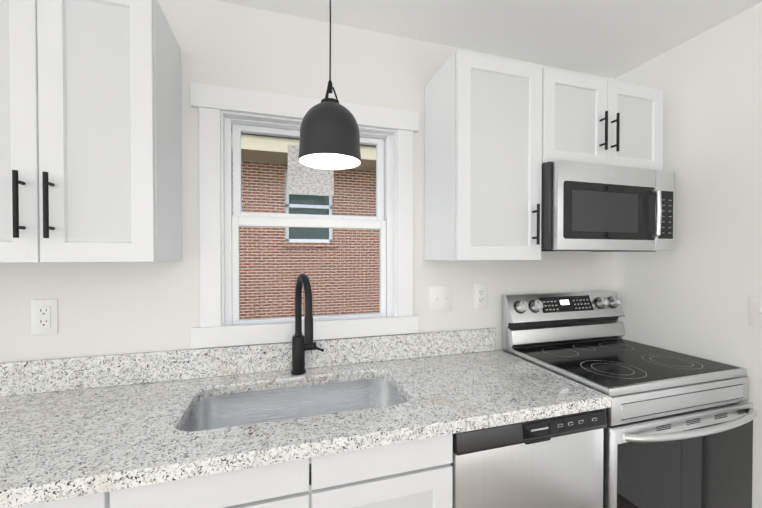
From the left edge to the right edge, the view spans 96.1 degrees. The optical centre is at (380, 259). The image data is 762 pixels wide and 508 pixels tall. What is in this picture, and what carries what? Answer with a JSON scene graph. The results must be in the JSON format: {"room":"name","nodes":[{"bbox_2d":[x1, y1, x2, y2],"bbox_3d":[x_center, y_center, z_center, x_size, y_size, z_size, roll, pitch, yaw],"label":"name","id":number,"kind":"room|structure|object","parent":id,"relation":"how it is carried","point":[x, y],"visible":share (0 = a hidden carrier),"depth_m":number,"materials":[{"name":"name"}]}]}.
{"room":"kitchen","nodes":[
{"label":"kitchen","id":0,"kind":"room"},
{"bbox_2d":[0,0,614,361],"bbox_3d":[-0.693,0.162,1.506,4.615,2.475,0.140,0,1,-17],"label":"wall","id":1,"kind":"structure","parent":0,"point":[108,308],"depth_m":1.45,"materials":[{"name":"paint"}]},
{"bbox_2d":[31,299,57,334],"bbox_3d":[-1.242,0.212,1.263,0.079,0.130,0.009,0,1,-17],"label":"outlet","id":2,"kind":"object","parent":1,"relation":"attached to","point":[44,316],"visible":1,"depth_m":1.26,"materials":[{"name":"white plastic"}]},
{"bbox_2d":[0,0,181,262],"bbox_3d":[-1.044,-0.419,1.128,0.600,0.855,0.362,0,1,-17],"label":"upper cabinet","id":3,"kind":"object","parent":1,"relation":"attached to","point":[90,135],"visible":1,"depth_m":1.04,"materials":[{"name":"white wood"}]},
{"bbox_2d":[190,82,418,348],"bbox_3d":[-0.316,-0.178,1.600,0.999,1.076,0.162,0,1,-17],"label":"double-hung window","id":4,"kind":"structure","parent":1,"relation":"in","point":[304,180],"depth_m":1.54,"materials":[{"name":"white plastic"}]},
{"bbox_2d":[429,285,451,311],"bbox_3d":[0.304,0.197,1.723,0.128,0.130,0.018,0,1,-17],"label":"light switch","id":5,"kind":"object","parent":1,"relation":"attached to","point":[440,297],"visible":1,"depth_m":1.73,"materials":[{"name":"white plastic"}]},
{"bbox_2d":[474,283,486,308],"bbox_3d":[0.524,0.192,1.795,0.079,0.130,0.009,0,1,-17],"label":"outlet","id":6,"kind":"object","parent":1,"relation":"attached to","point":[480,295],"visible":1,"depth_m":1.79,"materials":[{"name":"white plastic"}]},
{"bbox_2d":[424,50,541,260],"bbox_3d":[0.469,-0.424,1.584,0.420,0.855,0.362,0,1,-17],"label":"upper cabinet","id":7,"kind":"object","parent":1,"relation":"attached to","point":[483,154],"visible":1,"depth_m":1.46,"materials":[{"name":"white wood"}]},
{"bbox_2d":[542,67,663,169],"bbox_3d":[1.026,-0.642,1.749,0.736,0.424,0.362,0,1,-17],"label":"upper cabinet","id":8,"kind":"object","parent":1,"relation":"attached to","point":[591,119],"visible":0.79,"depth_m":1.60,"materials":[{"name":"white wood"}]},
{"bbox_2d":[541,160,674,251],"bbox_3d":[1.025,-0.231,1.712,0.710,0.390,0.441,0,1,-17],"label":"over-the-range microwave","id":9,"kind":"object","parent":8,"relation":"attached to","point":[589,207],"visible":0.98,"depth_m":1.52,"materials":[{"name":"grey metal"}]},
{"bbox_2d":[216,0,761,78],"bbox_3d":[-0.221,-1.115,-0.320,4.755,0.120,3.880,0,1,-17],"label":"ceiling","id":10,"kind":"structure","parent":0,"point":[614,39],"depth_m":1.56,"materials":[{"name":"paint"}]},
{"bbox_2d":[298,0,360,169],"bbox_3d":[-0.179,-0.707,1.200,0.219,0.730,0.219,0,1,-17],"label":"pendant light","id":11,"kind":"object","parent":10,"relation":"hanging from","point":[329,135],"visible":1,"depth_m":1.13,"materials":[{"name":"grey metal"}]},
{"bbox_2d":[614,2,761,507],"bbox_3d":[1.989,0.175,0.361,0.140,2.475,3.600,0,1,-17],"label":"wall","id":12,"kind":"structure","parent":0,"point":[695,288],"depth_m":1.60,"materials":[{"name":"paint"}]},
{"bbox_2d":[749,296,761,327],"bbox_3d":[1.591,0.220,1.404,0.018,0.130,0.128,0,1,-17],"label":"light switch","id":13,"kind":"object","parent":12,"relation":"attached to","point":[755,311],"visible":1,"depth_m":1.45,"materials":[{"name":"white plastic"}]},
{"bbox_3d":[-0.091,1.475,-0.721,4.755,0.100,4.780,0,1,-17],"label":"floor","id":14,"kind":"structure","parent":0,"visible":0},
{"bbox_2d":[13,491,109,507],"bbox_3d":[-0.923,0.968,1.044,0.400,0.874,0.620,0,1,-17],"label":"base cabinet","id":15,"kind":"object","parent":14,"relation":"on","point":[99,500],"depth_m":0.77,"materials":[{"name":"white wood"}]},
{"bbox_2d":[0,328,611,507],"bbox_3d":[-0.814,0.450,1.061,3.225,0.157,0.642,0,1,-17],"label":"countertop","id":16,"kind":"structure","parent":15,"relation":"on","point":[71,427],"depth_m":1.15,"materials":[{"name":"white stone"}]},
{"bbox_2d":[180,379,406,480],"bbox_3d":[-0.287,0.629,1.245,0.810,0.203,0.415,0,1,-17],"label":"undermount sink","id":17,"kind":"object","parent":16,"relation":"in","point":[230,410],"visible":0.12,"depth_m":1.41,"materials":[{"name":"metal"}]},
{"bbox_2d":[291,273,323,374],"bbox_3d":[-0.290,0.271,1.391,0.140,0.430,0.242,0,1,-17],"label":"faucet","id":18,"kind":"object","parent":16,"relation":"on","point":[301,344],"visible":1,"depth_m":1.44,"materials":[{"name":"black metal"}]},
{"bbox_2d":[110,434,452,507],"bbox_3d":[-0.291,0.966,1.216,0.903,0.874,0.657,0,1,-17],"label":"base cabinet","id":19,"kind":"object","parent":14,"relation":"on","point":[414,474],"visible":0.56,"depth_m":0.95,"materials":[{"name":"white wood"}]},
{"bbox_2d":[450,408,606,507],"bbox_3d":[0.437,0.965,1.435,0.606,0.870,0.606,0,1,-17],"label":"dishwasher","id":20,"kind":"object","parent":14,"relation":"on","point":[554,462],"visible":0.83,"depth_m":1.15,"materials":[{"name":"grey metal"}]},
{"bbox_2d":[502,291,756,507],"bbox_3d":[1.115,0.795,1.599,0.765,1.207,0.714,0,1,-17],"label":"electric range","id":21,"kind":"object","parent":14,"relation":"on","point":[678,431],"visible":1,"depth_m":1.38,"materials":[{"name":"grey metal"}]},
{"label":"outside","id":22,"kind":"structure","parent":0,"visible":0},
{"bbox_3d":[-1.139,1.996,6.098,17.000,0.100,8.850,0,1,-17],"label":"ground","id":23,"kind":"structure","parent":22,"visible":0},
{"bbox_2d":[232,132,379,319],"bbox_3d":[-0.862,-0.068,5.155,11.000,4.050,0.870,0,1,-17],"label":"brick house","id":24,"kind":"structure","parent":23,"relation":"on","point":[361,247],"depth_m":5.25,"materials":[{"name":"red brick"}]}
]}

